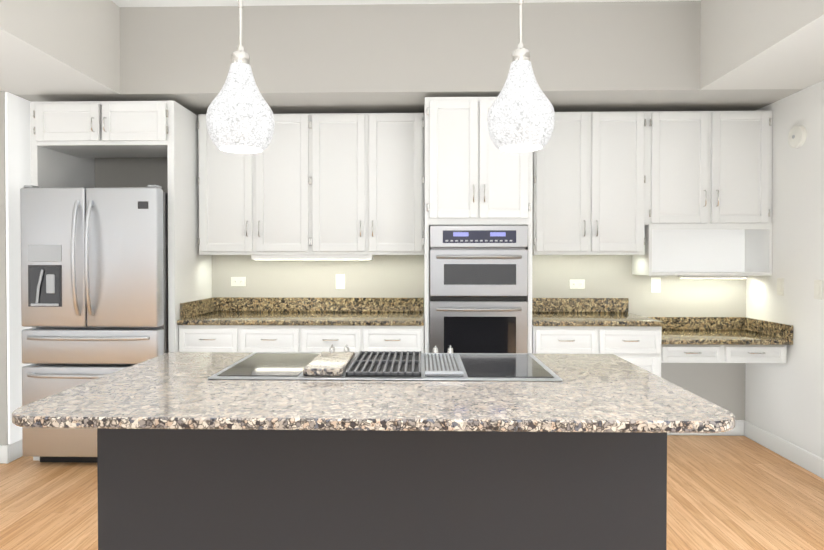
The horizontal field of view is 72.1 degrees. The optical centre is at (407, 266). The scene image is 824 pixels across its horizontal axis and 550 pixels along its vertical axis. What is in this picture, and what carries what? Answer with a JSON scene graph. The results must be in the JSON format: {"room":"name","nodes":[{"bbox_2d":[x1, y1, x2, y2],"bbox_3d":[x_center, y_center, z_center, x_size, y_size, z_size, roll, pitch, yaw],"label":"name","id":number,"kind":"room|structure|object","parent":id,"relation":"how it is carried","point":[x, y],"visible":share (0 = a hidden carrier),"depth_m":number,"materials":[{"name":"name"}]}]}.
{"room":"kitchen","nodes":[
{"label":"kitchen","id":0,"kind":"room"},
{"bbox_2d":[0,91,8,444],"bbox_3d":[-4.303,-0.220,4.144,3.376,3.000,0.810,0,1,1],"label":"wall","id":1,"kind":"structure","parent":0,"point":[3,379],"depth_m":3.70,"materials":[{"name":"paint"}]},
{"bbox_2d":[0,444,11,463],"bbox_3d":[-4.305,1.227,3.752,3.391,0.118,0.019,0,1,1],"label":"baseboard","id":2,"kind":"structure","parent":1,"relation":"attached to","point":[5,450],"depth_m":3.70,"materials":[{"name":"white wood"}]},
{"bbox_2d":[12,439,22,460],"bbox_3d":[-2.609,1.223,4.031,0.015,0.118,0.590,0,1,1],"label":"baseboard","id":3,"kind":"structure","parent":1,"relation":"attached to","point":[17,452],"depth_m":3.79,"materials":[{"name":"white wood"}]},
{"bbox_2d":[111,0,700,6],"bbox_3d":[-1.069,-1.714,-0.151,10.250,0.100,9.200,0,1,1],"label":"ceiling","id":4,"kind":"structure","parent":0,"point":[157,3],"depth_m":3.67,"materials":[{"name":"paint"}]},
{"bbox_2d":[206,0,274,153],"bbox_3d":[-0.573,-1.047,1.947,0.227,1.288,0.227,0,1,1],"label":"pendant light","id":5,"kind":"object","parent":4,"relation":"hanging from","point":[240,119],"visible":1,"depth_m":1.88,"materials":[{"name":"white glass"}]},
{"bbox_2d":[487,0,554,152],"bbox_3d":[0.387,-1.047,1.923,0.227,1.288,0.227,0,1,1],"label":"pendant light","id":6,"kind":"object","parent":4,"relation":"hanging from","point":[521,116],"visible":1,"depth_m":1.86,"materials":[{"name":"white glass"}]},
{"bbox_2d":[0,435,823,549],"bbox_3d":[-1.069,1.385,-0.111,10.250,0.100,9.200,0,1,1],"label":"floor","id":7,"kind":"structure","parent":0,"point":[734,493],"depth_m":3.12,"materials":[{"name":"brown wood"}]},
{"bbox_2d":[20,185,168,462],"bbox_3d":[-2.015,0.378,3.936,0.884,1.810,0.810,0,1,1],"label":"refrigerator","id":8,"kind":"object","parent":7,"relation":"on","point":[94,283],"visible":0.77,"depth_m":3.60,"materials":[{"name":"silver metal"}]},
{"bbox_2d":[5,92,211,459],"bbox_3d":[-2.067,0.069,4.041,1.094,2.426,0.709,0,1,1],"label":"surround","id":9,"kind":"object","parent":7,"relation":"on","point":[62,144],"visible":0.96,"depth_m":3.75,"materials":[{"name":"white wood"}]},
{"bbox_2d":[177,321,312,352],"bbox_3d":[-1.072,0.832,4.065,0.883,0.901,0.632,0,1,1],"label":"base cabinet","id":10,"kind":"object","parent":7,"relation":"on","point":[192,338],"depth_m":3.75,"materials":[{"name":"white wood"}]},
{"bbox_2d":[177,313,423,324],"bbox_3d":[-0.699,0.364,4.046,1.634,0.034,0.640,0,1,1],"label":"countertop","id":11,"kind":"structure","parent":10,"relation":"on","point":[202,318],"depth_m":3.79,"materials":[{"name":"brown stone"}]},
{"bbox_2d":[313,325,423,352],"bbox_3d":[-0.326,0.832,4.046,0.883,0.901,0.632,0,1,1],"label":"base cabinet","id":12,"kind":"object","parent":7,"relation":"on","point":[358,338],"depth_m":3.73,"materials":[{"name":"white wood"}]},
{"bbox_2d":[97,432,666,549],"bbox_3d":[-0.080,0.860,2.114,1.778,0.894,0.690,0,1,1],"label":"kitchen island","id":13,"kind":"object","parent":7,"relation":"on","point":[191,455],"depth_m":1.77,"materials":[{"name":"wood"}]},
{"bbox_2d":[12,352,734,435],"bbox_3d":[-0.093,0.399,1.971,1.960,0.030,1.036,0,1,1],"label":"island countertop","id":14,"kind":"structure","parent":13,"relation":"on","point":[597,394],"depth_m":1.63,"materials":[{"name":"grey stone"}]},
{"bbox_2d":[208,345,562,380],"bbox_3d":[-0.073,0.356,2.185,1.206,0.050,0.535,0,1,1],"label":"cooktop","id":15,"kind":"object","parent":14,"relation":"in","point":[347,364],"visible":1,"depth_m":2.08,"materials":[{"name":"black glass"}]},
{"bbox_2d":[424,97,532,352],"bbox_3d":[0.474,0.083,3.999,0.704,2.398,0.669,0,1,1],"label":"tall cabinet","id":16,"kind":"object","parent":7,"relation":"on","point":[473,175],"visible":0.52,"depth_m":3.69,"materials":[{"name":"white wood"}]},
{"bbox_2d":[430,225,527,352],"bbox_3d":[0.473,0.267,3.959,0.638,1.083,0.660,0,1,1],"label":"double wall oven","id":17,"kind":"object","parent":16,"relation":"in","point":[478,287],"visible":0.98,"depth_m":3.69,"materials":[{"name":"silver metal"}]},
{"bbox_2d":[532,298,662,376],"bbox_3d":[1.250,0.761,3.991,0.837,1.043,0.664,0,1,1],"label":"base cabinet","id":18,"kind":"object","parent":7,"relation":"on","point":[587,326],"visible":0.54,"depth_m":3.70,"materials":[{"name":"white wood"}]},
{"bbox_2d":[0,0,823,115],"bbox_3d":[-1.819,-1.380,-0.128,8.550,0.570,9.000,0,1,1],"label":"ceiling","id":19,"kind":"structure","parent":0,"point":[728,55],"depth_m":3.69,"materials":[{"name":"paint"}]},
{"bbox_2d":[95,157,745,419],"bbox_3d":[0.030,-0.223,4.393,5.274,3.000,0.100,0,1,1],"label":"wall","id":20,"kind":"structure","parent":0,"point":[722,385],"depth_m":4.32,"materials":[{"name":"paint"}]},
{"bbox_2d":[181,297,212,316],"bbox_3d":[-1.506,0.292,4.078,0.020,0.109,0.572,0,1,1],"label":"backsplash","id":21,"kind":"structure","parent":20,"relation":"attached to","point":[191,308],"depth_m":4.03,"materials":[{"name":"brown stone"}]},
{"bbox_2d":[231,277,245,285],"bbox_3d":[-1.304,0.114,4.376,0.115,0.072,0.008,0,1,1],"label":"electrical outlet","id":22,"kind":"object","parent":20,"relation":"attached to","point":[238,281],"visible":1,"depth_m":4.37,"materials":[{"name":"plastic"}]},
{"bbox_2d":[197,113,320,256],"bbox_3d":[-1.055,-0.593,4.199,0.875,1.007,0.327,0,1,1],"label":"upper cabinet","id":23,"kind":"object","parent":20,"relation":"attached to","point":[267,203],"depth_m":4.04,"materials":[{"name":"white wood"}]},
{"bbox_2d":[213,297,423,312],"bbox_3d":[-0.692,0.289,4.354,1.634,0.109,0.020,0,1,1],"label":"backsplash","id":24,"kind":"structure","parent":20,"relation":"attached to","point":[220,304],"depth_m":4.34,"materials":[{"name":"brown stone"}]},
{"bbox_2d":[336,274,344,288],"bbox_3d":[-0.514,0.114,4.356,0.072,0.115,0.009,0,1,1],"label":"light switch","id":25,"kind":"object","parent":20,"relation":"attached to","point":[340,281],"visible":1,"depth_m":4.35,"materials":[{"name":"white plastic"}]},
{"bbox_2d":[321,113,423,256],"bbox_3d":[-0.316,-0.592,4.181,0.876,1.007,0.327,0,1,1],"label":"upper cabinet","id":26,"kind":"object","parent":20,"relation":"attached to","point":[330,186],"depth_m":4.02,"materials":[{"name":"white wood"}]},
{"bbox_2d":[569,279,584,288],"bbox_3d":[1.294,0.131,4.312,0.115,0.072,0.008,0,1,1],"label":"electrical outlet","id":27,"kind":"object","parent":20,"relation":"attached to","point":[576,283],"visible":1,"depth_m":4.31,"materials":[{"name":"plastic"}]},
{"bbox_2d":[532,111,651,258],"bbox_3d":[1.303,-0.592,4.141,0.804,1.007,0.327,0,1,1],"label":"upper cabinet","id":28,"kind":"object","parent":20,"relation":"attached to","point":[592,179],"depth_m":3.98,"materials":[{"name":"white wood"}]},
{"bbox_2d":[651,277,660,292],"bbox_3d":[1.888,0.137,4.298,0.072,0.115,0.009,0,1,1],"label":"light switch","id":29,"kind":"object","parent":20,"relation":"attached to","point":[655,284],"visible":1,"depth_m":4.30,"materials":[{"name":"white plastic"}]},
{"bbox_2d":[667,420,742,435],"bbox_3d":[2.140,1.220,4.303,0.850,0.118,0.015,0,1,1],"label":"baseboard","id":30,"kind":"structure","parent":20,"relation":"attached to","point":[737,430],"depth_m":4.29,"materials":[{"name":"white wood"}]},
{"bbox_2d":[652,111,772,230],"bbox_3d":[2.117,-0.694,4.120,0.881,0.801,0.327,0,1,1],"label":"upper cabinet","id":31,"kind":"object","parent":20,"relation":"attached to","point":[685,194],"depth_m":3.96,"materials":[{"name":"white wood"}]},
{"bbox_2d":[647,317,792,362],"bbox_3d":[2.115,0.511,4.019,0.879,0.258,0.559,0,1,1],"label":"desk","id":32,"kind":"object","parent":20,"relation":"attached to","point":[717,340],"visible":0.94,"depth_m":3.79,"materials":[{"name":"brown stone"}]},
{"bbox_2d":[745,80,823,458],"bbox_3d":[2.505,-0.163,-0.218,0.100,3.000,9.000,0,1,1],"label":"wall","id":33,"kind":"structure","parent":0,"point":[784,401],"depth_m":3.70,"materials":[{"name":"paint"}]},
{"bbox_2d":[777,278,783,295],"bbox_3d":[2.550,0.136,3.871,0.009,0.118,0.072,0,1,1],"label":"light switch","id":34,"kind":"object","parent":33,"relation":"attached to","point":[780,286],"visible":1,"depth_m":3.86,"materials":[{"name":"white plastic"}]},
{"bbox_2d":[743,420,823,478],"bbox_3d":[2.543,1.226,3.835,0.019,0.118,0.870,0,1,1],"label":"baseboard","id":35,"kind":"structure","parent":33,"relation":"attached to","point":[793,453],"depth_m":3.80,"materials":[{"name":"white wood"}]},
{"bbox_2d":[788,125,806,147],"bbox_3d":[2.531,-0.847,3.685,0.038,0.144,0.144,0,1,1],"label":"smoke detector","id":36,"kind":"object","parent":33,"relation":"attached to","point":[797,135],"visible":1,"depth_m":3.66,"materials":[{"name":"grey plastic"}]},
{"bbox_2d":[814,280,822,299],"bbox_3d":[2.541,0.141,3.503,0.009,0.118,0.072,0,1,1],"label":"light switch","id":37,"kind":"object","parent":33,"relation":"attached to","point":[818,289],"visible":1,"depth_m":3.49,"materials":[{"name":"white plastic"}]}
]}

